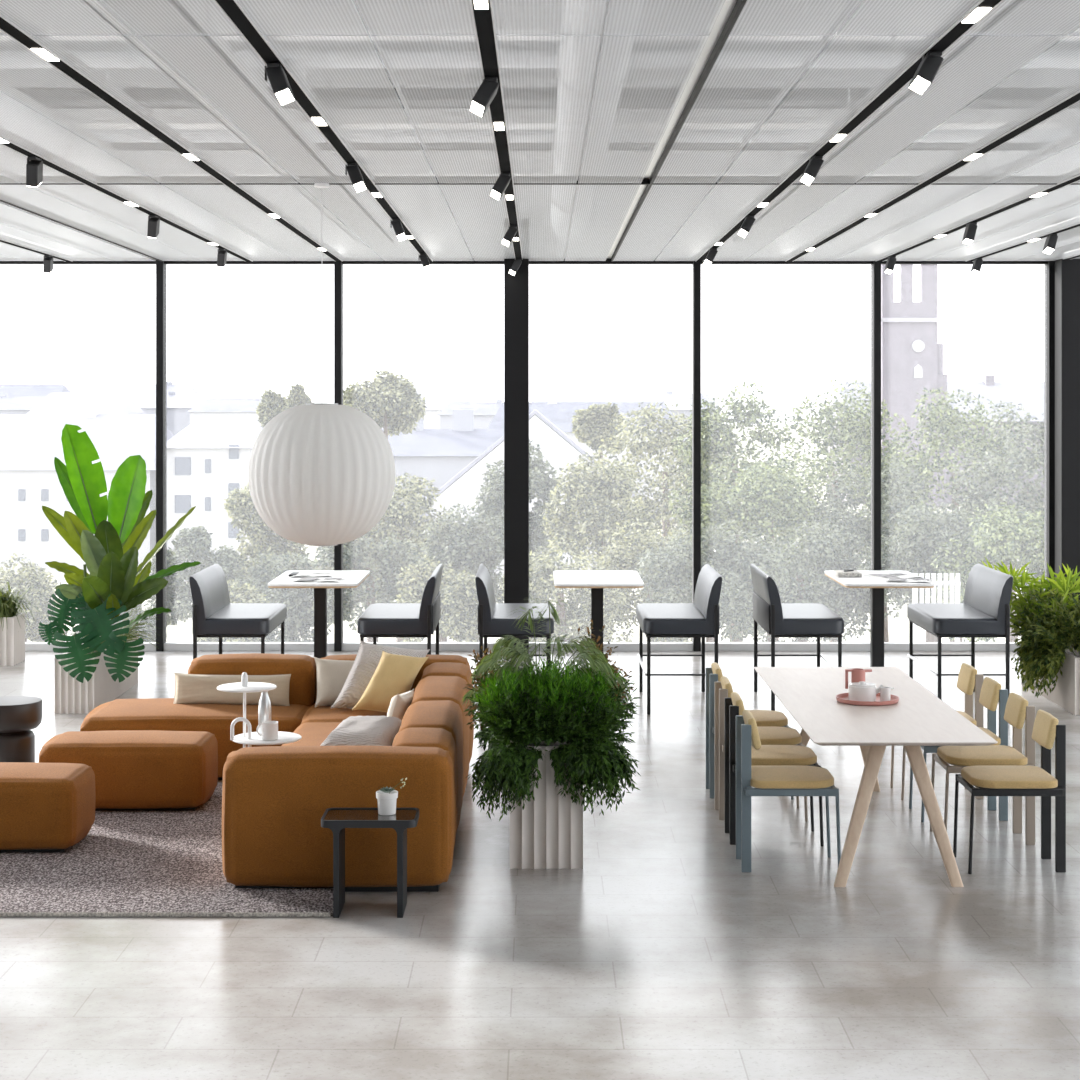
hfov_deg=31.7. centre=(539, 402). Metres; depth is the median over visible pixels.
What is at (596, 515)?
tree
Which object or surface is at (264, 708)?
bottle
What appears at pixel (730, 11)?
rail
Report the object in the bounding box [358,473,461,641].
tree
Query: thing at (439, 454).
house
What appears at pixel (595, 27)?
air duct
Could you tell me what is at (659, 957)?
floor
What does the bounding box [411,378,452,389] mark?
house
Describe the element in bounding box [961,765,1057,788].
seat cushion
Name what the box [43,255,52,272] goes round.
track spotlight
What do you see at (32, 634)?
tree
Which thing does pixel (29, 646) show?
window
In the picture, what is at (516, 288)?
column
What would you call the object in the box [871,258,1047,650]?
window
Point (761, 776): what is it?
seat cushion
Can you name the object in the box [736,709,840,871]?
dining chair
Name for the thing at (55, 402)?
house
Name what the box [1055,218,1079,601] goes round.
column
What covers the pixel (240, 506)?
tree
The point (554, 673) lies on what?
feathery shrub
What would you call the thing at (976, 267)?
track spotlight
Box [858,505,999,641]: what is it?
tree
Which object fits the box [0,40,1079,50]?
ceiling slab
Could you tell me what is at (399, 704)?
throw cushion
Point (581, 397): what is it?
house
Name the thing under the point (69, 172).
track
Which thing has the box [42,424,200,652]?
banana plant
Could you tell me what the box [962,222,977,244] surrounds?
track spotlight
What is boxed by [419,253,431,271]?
track spotlight
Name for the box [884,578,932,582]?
magazine
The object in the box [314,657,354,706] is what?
throw cushion
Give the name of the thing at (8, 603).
spider plant
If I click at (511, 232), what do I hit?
track spotlight
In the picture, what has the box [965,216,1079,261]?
track
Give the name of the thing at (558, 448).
house
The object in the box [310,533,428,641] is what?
tree
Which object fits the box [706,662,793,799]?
dining chair
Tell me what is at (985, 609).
bar stool
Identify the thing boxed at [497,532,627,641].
tree
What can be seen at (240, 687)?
tray
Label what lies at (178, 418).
house
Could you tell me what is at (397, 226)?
track spotlight
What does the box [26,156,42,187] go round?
track spotlight
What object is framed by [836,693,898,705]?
tray
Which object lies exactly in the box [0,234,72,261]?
track
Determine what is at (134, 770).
ottoman
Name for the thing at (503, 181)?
track spotlight
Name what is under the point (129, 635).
grass
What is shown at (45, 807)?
ottoman
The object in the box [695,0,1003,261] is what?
track
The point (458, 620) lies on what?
tree
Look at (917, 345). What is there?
clock
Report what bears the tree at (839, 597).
on the ground at (898, 627)
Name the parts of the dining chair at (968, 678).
leg, leg, backrest, post, post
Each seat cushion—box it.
[749,710,787,726]
[750,765,833,788]
[751,745,816,765]
[757,726,801,744]
[937,745,1027,765]
[957,711,976,725]
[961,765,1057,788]
[978,727,1000,744]
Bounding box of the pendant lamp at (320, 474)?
[248,183,394,545]
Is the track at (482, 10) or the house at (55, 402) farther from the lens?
the house at (55, 402)
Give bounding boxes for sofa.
[80,653,473,891]
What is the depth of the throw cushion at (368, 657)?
12.80 m
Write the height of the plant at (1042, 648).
0.945 m
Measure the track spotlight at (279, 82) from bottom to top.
0.172 m
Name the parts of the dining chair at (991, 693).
leg, leg, seat frame, backrest, post, post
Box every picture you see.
[293,572,308,575]
[298,578,317,580]
[870,574,897,577]
[888,578,905,580]
[889,573,907,574]
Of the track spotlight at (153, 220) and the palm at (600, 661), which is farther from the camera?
the track spotlight at (153, 220)
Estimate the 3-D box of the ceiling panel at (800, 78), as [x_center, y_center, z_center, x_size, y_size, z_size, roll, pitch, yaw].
[0.000,-2.225,13.740,16.400,0.450,0.280,0,0,0]
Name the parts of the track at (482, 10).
light panel, light panel, hanger rod, light panel, hanger rod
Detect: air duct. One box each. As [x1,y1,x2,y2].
[0,87,215,239]
[550,0,644,239]
[914,128,1079,239]
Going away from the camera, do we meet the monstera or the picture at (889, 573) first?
the monstera
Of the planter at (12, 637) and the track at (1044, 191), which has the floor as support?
the planter at (12, 637)
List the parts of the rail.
hanger rod, hanger rod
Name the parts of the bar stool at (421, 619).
seat, seat frame, leg, backrest, panel, leg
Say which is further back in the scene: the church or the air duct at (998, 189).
the church
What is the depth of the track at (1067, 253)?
18.56 m
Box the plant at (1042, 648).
[1010,581,1079,697]
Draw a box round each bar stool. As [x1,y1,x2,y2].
[189,564,286,658]
[357,564,442,654]
[475,564,553,711]
[636,564,721,714]
[750,564,843,710]
[907,564,1012,699]
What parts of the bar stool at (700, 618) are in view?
leg, foot rail, leg, seat, rail, rail, seat frame, leg, backrest, leg, panel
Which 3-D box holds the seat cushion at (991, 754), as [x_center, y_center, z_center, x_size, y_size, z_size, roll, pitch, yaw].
[2.527,2.019,10.900,0.455,0.046,0.450,0,0,0]
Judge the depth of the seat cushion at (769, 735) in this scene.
11.41 m
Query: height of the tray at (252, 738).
0.012 m
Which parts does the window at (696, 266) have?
head rail, sill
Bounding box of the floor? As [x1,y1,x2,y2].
[0,651,1079,1079]
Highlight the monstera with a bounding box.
[38,589,144,682]
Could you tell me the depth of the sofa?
9.67 m
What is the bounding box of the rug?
[0,783,332,916]
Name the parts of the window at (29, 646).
head rail, sill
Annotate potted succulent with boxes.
[376,778,406,815]
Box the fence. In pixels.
[913,573,960,641]
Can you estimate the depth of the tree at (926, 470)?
69.45 m
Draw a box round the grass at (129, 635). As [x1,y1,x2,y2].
[105,605,158,649]
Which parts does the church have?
cornice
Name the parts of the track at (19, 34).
light panel, hanger rod, light panel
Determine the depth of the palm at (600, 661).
10.63 m
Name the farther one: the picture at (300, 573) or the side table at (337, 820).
the picture at (300, 573)
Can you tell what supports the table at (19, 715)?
on the floor
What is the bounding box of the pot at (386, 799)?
[376,790,397,815]
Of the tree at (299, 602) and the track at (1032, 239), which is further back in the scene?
the tree at (299, 602)
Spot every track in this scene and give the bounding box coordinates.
[0,1,342,261]
[0,69,252,261]
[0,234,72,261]
[213,0,432,261]
[470,0,522,259]
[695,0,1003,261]
[785,79,1079,261]
[875,69,1079,261]
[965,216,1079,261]
[1063,250,1079,259]
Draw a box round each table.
[0,696,41,761]
[217,672,301,747]
[268,570,369,658]
[321,808,418,917]
[553,570,643,704]
[754,667,997,886]
[824,570,933,666]
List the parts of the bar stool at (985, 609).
leg, foot rail, leg, rail, seat, seat frame, rail, leg, backrest, leg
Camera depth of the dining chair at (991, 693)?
11.37 m
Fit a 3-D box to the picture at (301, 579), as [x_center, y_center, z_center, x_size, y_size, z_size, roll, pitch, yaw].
[-1.895,1.438,15.510,0.144,0.001,0.224,0,0,6]
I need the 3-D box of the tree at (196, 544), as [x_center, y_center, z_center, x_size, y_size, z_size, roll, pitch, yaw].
[-11.580,7.306,64.120,3.135,6.425,3.207,0,0,36]
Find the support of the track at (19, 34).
hanging from the ceiling slab at (10, 41)
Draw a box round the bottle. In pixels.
[258,691,270,733]
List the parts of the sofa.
chaise seat, backrest, seat, armrest, corner seat, backrest, backrest, backrest, backrest, backrest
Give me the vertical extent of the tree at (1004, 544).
7.998 m
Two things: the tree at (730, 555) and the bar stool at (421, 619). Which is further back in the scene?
the tree at (730, 555)
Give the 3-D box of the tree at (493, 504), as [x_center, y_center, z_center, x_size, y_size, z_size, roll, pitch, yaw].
[-0.640,5.874,67.882,3.704,9.276,3.505,0,0,24]
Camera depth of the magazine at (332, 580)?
15.46 m
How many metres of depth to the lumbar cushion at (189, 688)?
12.95 m
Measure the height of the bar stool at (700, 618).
1.112 m
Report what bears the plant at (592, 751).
on the planter at (547, 833)
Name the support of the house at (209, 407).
on the ground at (898, 627)
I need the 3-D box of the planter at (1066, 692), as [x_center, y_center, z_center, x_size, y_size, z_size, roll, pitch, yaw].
[4.450,2.270,16.050,0.340,0.460,1.700,0,0,0]
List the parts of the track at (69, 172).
hanger rod, light panel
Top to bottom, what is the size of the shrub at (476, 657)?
0.579 m
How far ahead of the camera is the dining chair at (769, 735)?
11.39 m
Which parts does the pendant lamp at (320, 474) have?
lamp shade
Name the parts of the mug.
handle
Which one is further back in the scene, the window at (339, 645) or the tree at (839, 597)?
the tree at (839, 597)
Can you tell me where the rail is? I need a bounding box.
[606,0,746,261]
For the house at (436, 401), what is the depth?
303.10 m
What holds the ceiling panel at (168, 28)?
hanging from the ceiling slab at (10, 41)
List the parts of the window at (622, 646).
sill, head rail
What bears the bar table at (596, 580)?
on the floor
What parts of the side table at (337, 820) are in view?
leg, frame, glass, leg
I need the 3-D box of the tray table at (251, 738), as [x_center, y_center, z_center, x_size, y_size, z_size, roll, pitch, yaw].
[-1.625,2.020,11.000,0.487,0.924,0.400,0,0,0]
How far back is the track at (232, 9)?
9.11 m
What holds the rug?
on the floor
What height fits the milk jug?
0.082 m
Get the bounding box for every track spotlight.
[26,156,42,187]
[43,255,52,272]
[147,215,159,237]
[217,248,226,266]
[265,63,294,104]
[345,163,366,192]
[391,219,406,240]
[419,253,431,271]
[470,77,498,116]
[490,172,510,199]
[502,225,517,245]
[509,258,521,275]
[703,248,717,266]
[738,215,755,237]
[800,155,823,185]
[884,256,895,273]
[909,51,943,94]
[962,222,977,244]
[970,258,982,275]
[1043,234,1057,254]
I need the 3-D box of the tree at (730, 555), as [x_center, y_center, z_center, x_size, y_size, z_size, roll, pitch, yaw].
[4.401,6.778,49.142,3.877,7.470,3.701,0,0,25]
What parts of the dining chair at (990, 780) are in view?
leg, leg, seat frame, backrest, post, post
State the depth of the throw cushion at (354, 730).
10.73 m
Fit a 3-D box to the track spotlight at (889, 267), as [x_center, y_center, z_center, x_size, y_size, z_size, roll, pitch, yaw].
[3.389,-1.334,18.392,0.107,0.170,0.155,0,0,0]
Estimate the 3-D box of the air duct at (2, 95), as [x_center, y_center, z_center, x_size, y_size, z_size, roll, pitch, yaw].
[-3.400,-2.021,10.450,0.396,0.858,16.900,0,0,0]
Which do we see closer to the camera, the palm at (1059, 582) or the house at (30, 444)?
the palm at (1059, 582)
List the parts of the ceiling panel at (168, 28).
hanger rod, hanger rod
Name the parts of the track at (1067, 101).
light panel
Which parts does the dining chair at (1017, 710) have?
leg, leg, seat frame, backrest, post, post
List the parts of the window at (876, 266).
sill, head rail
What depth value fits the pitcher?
11.29 m
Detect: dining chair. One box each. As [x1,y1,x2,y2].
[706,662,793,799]
[714,676,807,821]
[724,692,823,845]
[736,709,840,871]
[890,663,983,799]
[909,677,1007,821]
[930,692,1034,844]
[953,710,1065,873]
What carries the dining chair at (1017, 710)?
on the floor
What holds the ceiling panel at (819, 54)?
hanging from the ceiling slab at (10, 41)
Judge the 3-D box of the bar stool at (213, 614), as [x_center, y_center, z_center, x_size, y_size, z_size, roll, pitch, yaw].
[-2.497,1.944,15.835,0.635,1.112,1.244,0,0,0]
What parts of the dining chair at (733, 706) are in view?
post, post, backrest, seat frame, leg, leg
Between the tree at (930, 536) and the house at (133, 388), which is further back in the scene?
the house at (133, 388)
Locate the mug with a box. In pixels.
[256,721,277,740]
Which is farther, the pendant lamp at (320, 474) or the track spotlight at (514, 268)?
the track spotlight at (514, 268)
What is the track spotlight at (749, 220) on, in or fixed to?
hanging from the track at (980, 9)
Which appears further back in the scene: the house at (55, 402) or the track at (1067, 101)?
the house at (55, 402)
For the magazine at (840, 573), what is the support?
on the bar table at (876, 585)
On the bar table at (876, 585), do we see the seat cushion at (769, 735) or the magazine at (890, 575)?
the magazine at (890, 575)
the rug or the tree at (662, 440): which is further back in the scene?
the tree at (662, 440)
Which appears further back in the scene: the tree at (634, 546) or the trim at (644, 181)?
the tree at (634, 546)
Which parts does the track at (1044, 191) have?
edge trim, hanger rod, light panel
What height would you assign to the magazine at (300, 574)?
0.013 m
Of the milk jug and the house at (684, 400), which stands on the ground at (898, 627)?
the house at (684, 400)
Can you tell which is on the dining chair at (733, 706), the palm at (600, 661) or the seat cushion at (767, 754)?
the seat cushion at (767, 754)
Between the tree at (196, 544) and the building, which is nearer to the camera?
the tree at (196, 544)
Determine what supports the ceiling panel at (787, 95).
hanging from the ceiling slab at (10, 41)
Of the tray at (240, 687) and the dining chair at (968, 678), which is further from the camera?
the dining chair at (968, 678)
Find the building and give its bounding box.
[167,417,274,580]
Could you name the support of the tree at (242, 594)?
on the ground at (898, 627)
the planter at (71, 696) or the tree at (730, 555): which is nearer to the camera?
the planter at (71, 696)
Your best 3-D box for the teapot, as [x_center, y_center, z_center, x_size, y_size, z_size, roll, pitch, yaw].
[1.901,1.694,11.174,0.175,0.113,0.160,0,0,-29]
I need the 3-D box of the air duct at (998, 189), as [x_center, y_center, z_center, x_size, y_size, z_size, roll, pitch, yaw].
[3.900,-2.021,10.450,0.396,0.858,16.900,0,0,0]
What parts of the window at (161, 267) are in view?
sill, head rail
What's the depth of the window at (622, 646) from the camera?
19.17 m
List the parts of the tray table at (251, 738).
hoop handle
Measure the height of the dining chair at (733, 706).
0.825 m
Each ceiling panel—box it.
[0,0,1079,39]
[0,40,1079,67]
[0,68,1079,128]
[0,150,1031,175]
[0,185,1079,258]
[15,69,1079,108]
[84,0,391,240]
[733,0,1079,239]
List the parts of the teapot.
lid, spout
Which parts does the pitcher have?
handle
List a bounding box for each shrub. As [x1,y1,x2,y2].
[462,620,633,729]
[472,655,620,731]
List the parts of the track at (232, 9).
hanger rod, light panel, light panel, hanger rod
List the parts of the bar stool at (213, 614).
leg, backrest, leg, seat frame, seat, leg, leg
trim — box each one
[0,0,1079,258]
[0,176,1079,184]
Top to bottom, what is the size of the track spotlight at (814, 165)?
0.170 m
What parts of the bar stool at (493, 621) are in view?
panel, leg, backrest, leg, seat frame, seat, leg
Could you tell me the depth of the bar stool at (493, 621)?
15.24 m
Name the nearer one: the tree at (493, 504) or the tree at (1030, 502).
the tree at (1030, 502)
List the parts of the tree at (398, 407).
crown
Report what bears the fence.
on the ground at (898, 627)
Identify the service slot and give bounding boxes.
[0,193,162,261]
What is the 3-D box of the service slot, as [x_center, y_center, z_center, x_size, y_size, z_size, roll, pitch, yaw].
[-3.830,-1.936,10.050,0.072,1.028,18.100,0,0,0]
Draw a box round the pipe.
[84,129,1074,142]
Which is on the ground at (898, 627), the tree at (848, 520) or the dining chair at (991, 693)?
the tree at (848, 520)
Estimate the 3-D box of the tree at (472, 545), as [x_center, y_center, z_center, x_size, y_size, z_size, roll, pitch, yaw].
[-2.247,6.867,62.036,3.160,7.296,3.250,0,0,33]
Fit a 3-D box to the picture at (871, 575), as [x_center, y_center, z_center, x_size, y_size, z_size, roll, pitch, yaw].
[2.868,1.438,15.825,0.130,0.001,0.320,0,0,-17]
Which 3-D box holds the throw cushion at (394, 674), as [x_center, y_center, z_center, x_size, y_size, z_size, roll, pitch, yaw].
[-0.987,1.855,12.580,0.259,0.395,0.527,0,0,31]
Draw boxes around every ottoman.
[0,762,95,852]
[39,730,217,810]
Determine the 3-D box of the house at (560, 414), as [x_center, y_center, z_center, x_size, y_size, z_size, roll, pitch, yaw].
[4.026,5.161,176.000,17.800,10.679,12.800,0,0,0]
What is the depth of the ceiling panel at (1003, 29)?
10.04 m
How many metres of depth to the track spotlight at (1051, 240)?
15.93 m
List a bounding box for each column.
[504,218,528,652]
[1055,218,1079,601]
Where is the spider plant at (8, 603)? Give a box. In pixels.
[0,581,48,630]
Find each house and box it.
[0,382,70,395]
[0,394,45,413]
[0,407,174,571]
[27,390,144,413]
[124,382,199,394]
[127,392,205,434]
[187,396,287,424]
[382,410,503,535]
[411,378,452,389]
[414,388,470,428]
[428,409,644,582]
[437,400,501,428]
[487,401,681,518]
[532,393,612,401]
[609,391,722,473]
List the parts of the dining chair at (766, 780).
post, post, backrest, seat frame, leg, leg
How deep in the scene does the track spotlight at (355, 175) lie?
11.23 m
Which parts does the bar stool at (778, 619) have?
leg, panel, backrest, leg, rail, seat frame, seat, leg, foot rail, leg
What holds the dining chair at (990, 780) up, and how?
on the floor
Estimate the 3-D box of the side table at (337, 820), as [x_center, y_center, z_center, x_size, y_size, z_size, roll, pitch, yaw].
[-0.835,2.264,9.370,0.466,0.473,0.296,0,0,0]
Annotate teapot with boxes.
[849,681,882,701]
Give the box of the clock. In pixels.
[912,340,923,351]
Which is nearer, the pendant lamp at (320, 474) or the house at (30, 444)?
the pendant lamp at (320, 474)
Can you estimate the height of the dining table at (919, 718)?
0.740 m
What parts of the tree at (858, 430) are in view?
crown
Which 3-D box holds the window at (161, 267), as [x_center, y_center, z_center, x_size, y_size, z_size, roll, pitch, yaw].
[-2.966,0.520,19.215,1.800,3.960,0.190,0,0,0]
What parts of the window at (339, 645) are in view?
sill, head rail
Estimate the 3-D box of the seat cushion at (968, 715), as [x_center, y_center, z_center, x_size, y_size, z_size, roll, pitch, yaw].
[2.527,2.019,12.150,0.455,0.046,0.450,0,0,0]
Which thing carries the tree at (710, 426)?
on the ground at (898, 627)
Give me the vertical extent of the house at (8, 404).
11.800 m
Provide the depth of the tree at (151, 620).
55.43 m
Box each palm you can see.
[461,597,633,744]
[982,558,1079,654]
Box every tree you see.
[0,553,71,641]
[68,604,155,641]
[143,525,244,640]
[197,579,269,641]
[223,481,309,587]
[233,550,331,641]
[255,389,288,427]
[286,383,313,407]
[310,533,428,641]
[343,368,426,543]
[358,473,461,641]
[395,555,478,641]
[422,503,503,641]
[470,440,576,564]
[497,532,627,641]
[540,449,659,639]
[571,402,626,463]
[575,518,709,641]
[593,397,740,641]
[634,520,786,641]
[667,380,804,641]
[701,454,840,641]
[724,516,888,641]
[774,378,927,641]
[811,454,965,641]
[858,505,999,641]
[861,387,1042,641]
[924,499,1043,641]
[938,402,1043,571]
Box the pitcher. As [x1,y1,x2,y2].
[845,668,871,688]
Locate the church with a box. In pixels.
[825,264,1043,506]
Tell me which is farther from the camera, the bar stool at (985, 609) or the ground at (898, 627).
the ground at (898, 627)
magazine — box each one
[289,572,332,577]
[292,578,346,582]
[864,573,920,579]
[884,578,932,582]
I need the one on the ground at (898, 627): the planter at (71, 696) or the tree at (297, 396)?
the tree at (297, 396)
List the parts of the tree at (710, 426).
crown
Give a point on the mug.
(269, 728)
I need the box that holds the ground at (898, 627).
[0,425,1043,641]
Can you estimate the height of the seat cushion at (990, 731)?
0.046 m
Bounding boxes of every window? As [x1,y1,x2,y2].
[0,258,155,650]
[156,258,333,650]
[334,258,503,650]
[529,258,692,650]
[692,258,872,650]
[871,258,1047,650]
[1044,259,1054,589]
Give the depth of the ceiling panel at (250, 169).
16.60 m
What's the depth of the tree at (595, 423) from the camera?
148.91 m
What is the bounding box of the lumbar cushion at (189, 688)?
[173,672,290,705]
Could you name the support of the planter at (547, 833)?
on the floor
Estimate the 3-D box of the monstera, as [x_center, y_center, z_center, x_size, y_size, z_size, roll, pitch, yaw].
[-3.602,1.865,15.230,0.830,0.727,0.485,0,0,35]
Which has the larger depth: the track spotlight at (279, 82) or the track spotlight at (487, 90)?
the track spotlight at (487, 90)
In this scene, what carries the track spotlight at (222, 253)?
hanging from the track at (69, 172)
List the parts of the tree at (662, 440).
crown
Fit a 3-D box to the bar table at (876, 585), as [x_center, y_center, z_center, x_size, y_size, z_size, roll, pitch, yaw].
[2.810,1.975,15.830,0.720,1.050,1.240,0,0,0]
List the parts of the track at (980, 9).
hanger rod, light panel, hanger rod, light panel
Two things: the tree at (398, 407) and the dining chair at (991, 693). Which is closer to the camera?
the dining chair at (991, 693)
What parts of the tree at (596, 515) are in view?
crown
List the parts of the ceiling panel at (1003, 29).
hanger rod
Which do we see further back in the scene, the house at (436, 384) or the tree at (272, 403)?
the house at (436, 384)
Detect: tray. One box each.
[217,682,276,692]
[232,731,301,744]
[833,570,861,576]
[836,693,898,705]
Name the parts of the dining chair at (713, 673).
post, post, backrest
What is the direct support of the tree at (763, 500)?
on the ground at (898, 627)
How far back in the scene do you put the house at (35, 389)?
424.12 m
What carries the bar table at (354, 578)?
on the floor
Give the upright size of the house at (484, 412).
10.942 m
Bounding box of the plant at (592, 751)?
[464,665,640,820]
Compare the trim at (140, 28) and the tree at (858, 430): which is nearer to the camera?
the trim at (140, 28)
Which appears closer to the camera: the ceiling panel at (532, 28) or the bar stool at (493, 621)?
the ceiling panel at (532, 28)
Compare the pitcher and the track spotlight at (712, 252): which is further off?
the track spotlight at (712, 252)
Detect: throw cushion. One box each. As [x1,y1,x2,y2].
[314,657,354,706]
[320,716,401,745]
[331,641,429,707]
[352,651,428,711]
[387,689,413,719]
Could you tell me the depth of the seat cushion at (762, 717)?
12.04 m
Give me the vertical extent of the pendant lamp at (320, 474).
2.359 m
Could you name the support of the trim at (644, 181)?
attached to the ceiling panel at (63, 189)
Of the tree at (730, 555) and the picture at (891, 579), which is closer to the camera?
the picture at (891, 579)
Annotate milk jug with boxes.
[880,687,893,700]
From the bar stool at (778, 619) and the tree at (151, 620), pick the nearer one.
the bar stool at (778, 619)
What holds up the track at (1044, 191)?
hanging from the ceiling slab at (10, 41)
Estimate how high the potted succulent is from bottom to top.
0.179 m
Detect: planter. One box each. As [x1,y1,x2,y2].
[0,613,24,665]
[54,634,137,713]
[510,739,582,868]
[1021,646,1079,714]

